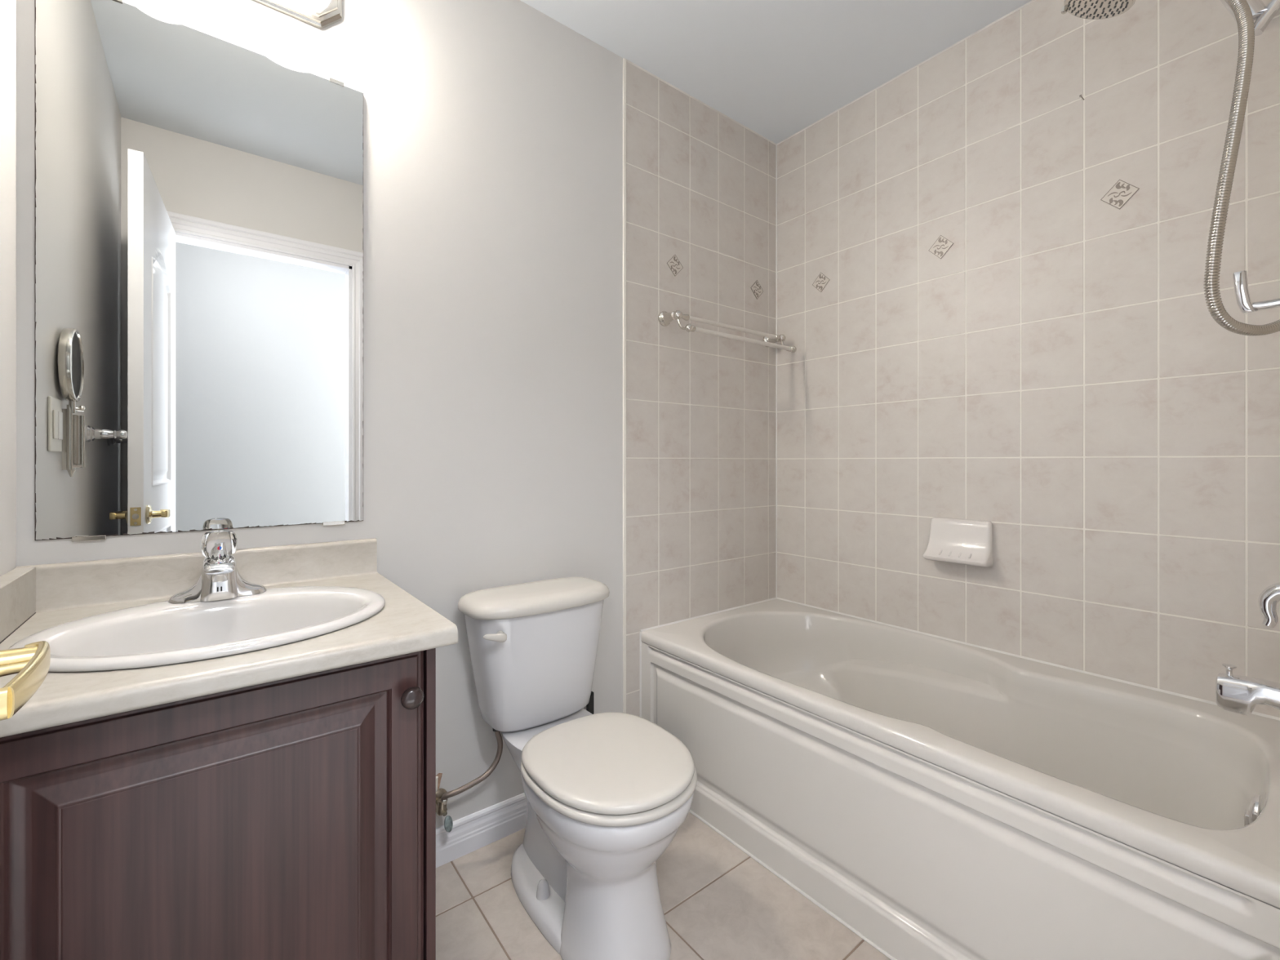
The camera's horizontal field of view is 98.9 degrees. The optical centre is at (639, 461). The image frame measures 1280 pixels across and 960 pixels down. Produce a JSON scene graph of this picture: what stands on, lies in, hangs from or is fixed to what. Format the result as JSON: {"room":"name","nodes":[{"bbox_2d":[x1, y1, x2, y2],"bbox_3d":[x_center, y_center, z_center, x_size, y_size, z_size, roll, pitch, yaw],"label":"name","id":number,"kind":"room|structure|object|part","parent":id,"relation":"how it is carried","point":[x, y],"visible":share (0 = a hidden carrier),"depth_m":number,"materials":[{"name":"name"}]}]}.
{"room":"bathroom","nodes":[
{"label":"bathroom","id":0,"kind":"room"},
{"bbox_2d":[0,0,16,576],"bbox_3d":[-0.730,-0.131,0.400,0.080,2.572,1.729,0,0,-38],"label":"wall","id":1,"kind":"structure","parent":0,"point":[7,7],"depth_m":0.98,"materials":[{"name":"white paint"}]},
{"bbox_2d":[0,640,50,720],"bbox_3d":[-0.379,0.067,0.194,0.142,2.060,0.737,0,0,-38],"label":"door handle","id":2,"kind":"structure","parent":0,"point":[31,662],"depth_m":0.43,"materials":[{"name":"gold metal"}]},
{"bbox_2d":[16,0,622,827],"bbox_3d":[-0.312,-0.131,1.755,2.408,2.572,0.090,0,0,-38],"label":"wall","id":3,"kind":"structure","parent":0,"point":[493,129],"depth_m":1.55,"materials":[{"name":"white paint"}]},
{"bbox_2d":[14,537,377,613],"bbox_3d":[-0.916,0.239,1.206,0.618,0.088,0.027,0,0,-38],"label":"backsplash","id":4,"kind":"structure","parent":3,"relation":"attached to","point":[95,583],"depth_m":1.15,"materials":[{"name":"laminate"}]},
{"bbox_2d":[34,0,363,542],"bbox_3d":[-0.924,-0.392,1.212,0.566,1.095,0.010,0,0,-38],"label":"wall mirror","id":5,"kind":"object","parent":3,"relation":"attached to","point":[198,195],"visible":1,"depth_m":1.17,"materials":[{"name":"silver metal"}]},
{"bbox_2d":[252,0,342,29],"bbox_3d":[-0.849,-1.133,1.210,0.354,0.160,0.106,0,0,-38],"label":"vanity light","id":6,"kind":"object","parent":3,"relation":"attached to","point":[319,14],"visible":1,"depth_m":1.30,"materials":[{"name":"silver metal"}]},
{"bbox_3d":[-0.841,-1.133,1.199,0.304,0.156,0.078,0,0,-38],"label":"lamp shade","id":7,"kind":"part","parent":6,"relation":"part of","materials":[{"name":"white glass"}]},
{"bbox_2d":[435,773,453,832],"bbox_3d":[-0.535,0.916,1.473,0.060,0.119,0.098,0,0,-38],"label":"shutoff valve","id":8,"kind":"object","parent":3,"relation":"attached to","point":[441,809],"visible":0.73,"depth_m":1.46,"materials":[{"name":"metal"}]},
{"bbox_3d":[-0.506,0.956,1.446,0.023,0.040,0.019,0,0,-38],"label":"valve handle","id":9,"kind":"part","parent":8,"relation":"part of","materials":[{"name":"metal"}]},
{"bbox_2d":[440,728,502,804],"bbox_3d":[-0.458,0.816,1.495,0.169,0.204,0.031,0,0,-28],"label":"supply hose","id":10,"kind":"object","parent":8,"relation":"attached to","point":[444,798],"visible":0.88,"depth_m":1.50,"materials":[{"name":"silver metal"}]},
{"bbox_2d":[435,792,527,867],"bbox_3d":[-0.365,1.056,1.647,0.786,0.099,0.014,0,0,-38],"label":"baseboard","id":11,"kind":"structure","parent":3,"relation":"attached to","point":[468,833],"depth_m":1.57,"materials":[{"name":"white wood"}]},
{"bbox_2d":[622,57,626,713],"bbox_3d":[-0.054,-0.146,1.898,0.013,2.502,0.007,0,0,-38],"label":"trim","id":12,"kind":"structure","parent":3,"relation":"attached to","point":[624,59],"depth_m":1.89,"materials":[{"name":"white tile"}]},
{"bbox_2d":[626,61,775,716],"bbox_3d":[0.267,-0.146,2.168,0.826,2.502,0.034,0,0,-38],"label":"wall tiles","id":13,"kind":"structure","parent":3,"relation":"attached to","point":[700,184],"depth_m":2.11,"materials":[{"name":"white tile"}]},
{"bbox_2d":[657,310,796,352],"bbox_3d":[0.365,-0.501,2.132,0.643,0.101,0.150,0,0,-38],"label":"double towel bar","id":14,"kind":"object","parent":13,"relation":"attached to","point":[664,318],"visible":1,"depth_m":2.04,"materials":[{"name":"silver metal"}]},
{"bbox_3d":[0.142,-0.501,1.961,0.069,0.101,0.152,0,0,-44],"label":"post","id":15,"kind":"part","parent":14,"relation":"part of","materials":[{"name":"silver metal"}]},
{"bbox_3d":[0.366,-0.520,2.129,0.502,0.016,0.016,0,0,-38],"label":"rail","id":16,"kind":"part","parent":14,"relation":"part of","materials":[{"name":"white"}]},
{"bbox_3d":[0.402,-0.465,2.084,0.552,0.016,0.016,0,0,-38],"label":"rail","id":17,"kind":"part","parent":14,"relation":"part of","materials":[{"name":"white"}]},
{"bbox_3d":[0.584,-0.501,2.307,0.069,0.101,0.152,0,0,-32],"label":"post","id":18,"kind":"part","parent":14,"relation":"part of","materials":[{"name":"silver metal"}]},
{"bbox_2d":[435,812,890,959],"bbox_3d":[0.187,1.135,1.117,2.448,0.060,1.729,0,0,-38],"label":"floor","id":19,"kind":"structure","parent":0,"point":[718,902],"depth_m":1.34,"materials":[{"name":"beige tile"}]},
{"bbox_2d":[0,648,435,959],"bbox_3d":[-0.754,0.710,0.985,0.600,0.790,0.576,0,0,-38],"label":"vanity cabinet","id":20,"kind":"object","parent":19,"relation":"on","point":[294,818],"visible":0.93,"depth_m":0.79,"materials":[{"name":"brown wood"}]},
{"bbox_2d":[0,537,457,737],"bbox_3d":[-0.741,0.255,0.985,0.622,0.120,0.592,0,0,-38],"label":"countertop","id":21,"kind":"structure","parent":20,"relation":"on","point":[34,598],"depth_m":0.94,"materials":[{"name":"laminate"}]},
{"bbox_2d":[8,586,385,671],"bbox_3d":[-0.728,0.345,0.963,0.513,0.156,0.426,0,0,-38],"label":"sink","id":22,"kind":"object","parent":21,"relation":"in","point":[162,633],"visible":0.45,"depth_m":0.98,"materials":[{"name":"white ceramic"}]},
{"bbox_2d":[168,529,266,604],"bbox_3d":[-0.822,0.203,1.071,0.155,0.130,0.102,0,0,-38],"label":"faucet","id":23,"kind":"object","parent":21,"relation":"on","point":[220,578],"visible":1,"depth_m":1.06,"materials":[{"name":"silver metal"}]},
{"bbox_3d":[-0.836,0.233,1.088,0.155,0.070,0.052,0,0,-38],"label":"plate","id":24,"kind":"part","parent":23,"relation":"part of","materials":[{"name":"silver metal"}]},
{"bbox_3d":[-0.836,0.164,1.088,0.050,0.053,0.050,0,0,18],"label":"knob handle","id":25,"kind":"part","parent":23,"relation":"part of","materials":[{"name":"clear plastic"}]},
{"bbox_3d":[-0.815,0.201,1.061,0.053,0.024,0.078,0,0,-38],"label":"spout","id":26,"kind":"part","parent":23,"relation":"part of","materials":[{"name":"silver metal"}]},
{"bbox_3d":[-0.387,0.398,0.927,0.037,0.037,0.033,0,0,-38],"label":"knob","id":27,"kind":"part","parent":20,"relation":"part of","materials":[{"name":"grey metal"}]},
{"bbox_2d":[457,577,697,959],"bbox_3d":[-0.148,0.732,1.377,0.428,0.746,0.678,0,0,-38],"label":"toilet","id":28,"kind":"object","parent":19,"relation":"on","point":[606,794],"visible":1,"depth_m":1.29,"materials":[{"name":"white ceramic"}]},
{"bbox_3d":[-0.363,0.438,1.367,0.064,0.027,0.032,0,0,-38],"label":"flush lever","id":29,"kind":"part","parent":28,"relation":"part of","materials":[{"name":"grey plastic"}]},
{"bbox_3d":[-0.287,0.380,1.555,0.428,0.042,0.226,0,0,-38],"label":"tank lid","id":30,"kind":"part","parent":28,"relation":"part of","materials":[{"name":"white ceramic"}]},
{"bbox_3d":[-0.289,0.555,1.557,0.396,0.317,0.199,0,0,-38],"label":"tank","id":31,"kind":"part","parent":28,"relation":"part of","materials":[{"name":"white ceramic"}]},
{"bbox_3d":[-0.068,0.686,1.275,0.360,0.023,0.404,0,0,-38],"label":"seat lid","id":32,"kind":"part","parent":28,"relation":"part of","materials":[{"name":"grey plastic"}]},
{"bbox_3d":[-0.064,0.709,1.270,0.369,0.018,0.405,0,0,-38],"label":"seat","id":33,"kind":"part","parent":28,"relation":"part of","materials":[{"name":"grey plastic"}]},
{"bbox_2d":[586,691,594,714],"bbox_3d":[-0.156,0.926,1.770,0.064,0.357,0.064,0,0,-38],"label":"toilet brush","id":34,"kind":"object","parent":19,"relation":"on","point":[590,706],"visible":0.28,"depth_m":1.77,"materials":[{"name":"black plastic"}]},
{"bbox_2d":[640,597,1279,959],"bbox_3d":[0.766,0.852,1.574,0.773,0.511,1.523,0,0,-38],"label":"bathtub","id":35,"kind":"object","parent":19,"relation":"on","point":[938,797],"visible":0.84,"depth_m":1.30,"materials":[{"name":"white plastic"}]},
{"bbox_3d":[1.177,0.673,1.052,0.069,0.069,0.021,0,0,-38],"label":"overflow plate","id":36,"kind":"part","parent":35,"relation":"part of","materials":[{"name":"silver metal"}]},
{"bbox_2d":[520,0,1031,143],"bbox_3d":[0.187,-1.437,1.117,2.448,0.080,1.729,0,0,-38],"label":"ceiling","id":37,"kind":"structure","parent":0,"point":[776,68],"depth_m":1.81,"materials":[{"name":"white paint"}]},
{"bbox_2d":[777,0,1279,909],"bbox_3d":[1.082,-0.146,1.820,0.034,2.502,1.525,0,0,-38],"label":"wall","id":38,"kind":"structure","parent":0,"point":[991,301],"depth_m":1.63,"materials":[{"name":"tile"}]},
{"bbox_2d":[626,0,1035,597],"bbox_3d":[0.744,-0.399,1.557,0.831,1.999,1.526,0,0,-38],"label":"trim","id":39,"kind":"structure","parent":38,"relation":"attached to","point":[1032,1],"depth_m":2.37,"materials":[{"name":"white"}]},
{"bbox_2d":[923,516,993,567],"bbox_3d":[1.039,0.261,1.794,0.080,0.144,0.193,0,0,-38],"label":"soap dish","id":40,"kind":"object","parent":38,"relation":"attached to","point":[954,540],"visible":1,"depth_m":1.78,"materials":[{"name":"white ceramic"}]},
{"bbox_3d":[1.225,-0.146,0.945,0.826,2.502,0.031,0,0,-38],"label":"tiles","id":41,"kind":"structure","parent":0,"visible":0},
{"bbox_2d":[1061,0,1279,35],"bbox_3d":[1.122,-0.955,1.139,0.137,0.271,0.403,0,0,-38],"label":"shower","id":42,"kind":"object","parent":41,"relation":"attached to","point":[1262,15],"visible":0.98,"depth_m":1.23,"materials":[{"name":"silver metal"}]},
{"bbox_2d":[1204,0,1279,335],"bbox_3d":[1.114,-0.576,1.016,0.247,0.696,0.106,0,0,-13],"label":"shower hose","id":43,"kind":"object","parent":42,"relation":"hanging from","point":[1242,11],"visible":1,"depth_m":0.96,"materials":[{"name":"silver metal"}]},
{"bbox_2d":[1215,663,1279,715],"bbox_3d":[1.196,0.445,1.035,0.060,0.090,0.147,0,0,-38],"label":"tub spout","id":44,"kind":"object","parent":41,"relation":"attached to","point":[1237,694],"visible":1,"depth_m":1.05,"materials":[{"name":"silver metal"}]},
{"bbox_3d":[1.162,0.411,1.079,0.020,0.022,0.020,0,0,-38],"label":"diverter knob","id":45,"kind":"part","parent":44,"relation":"part of","materials":[{"name":"silver metal"}]},
{"bbox_2d":[1232,271,1279,314],"bbox_3d":[1.203,-0.321,1.026,0.056,0.097,0.125,0,0,-38],"label":"wall hook","id":46,"kind":"object","parent":41,"relation":"attached to","point":[1242,296],"visible":1,"depth_m":1.05,"materials":[{"name":"silver metal"}]},
{"bbox_3d":[1.208,-0.299,1.020,0.017,0.019,0.090,0,0,-38],"label":"arm","id":47,"kind":"part","parent":46,"relation":"part of","materials":[{"name":"silver metal"}]},
{"bbox_2d":[1257,582,1279,627],"bbox_3d":[1.213,0.245,1.013,0.170,0.170,0.092,0,0,-38],"label":"shower valve","id":48,"kind":"object","parent":41,"relation":"attached to","point":[1268,600],"visible":1,"depth_m":1.03,"materials":[{"name":"silver metal"}]}
]}

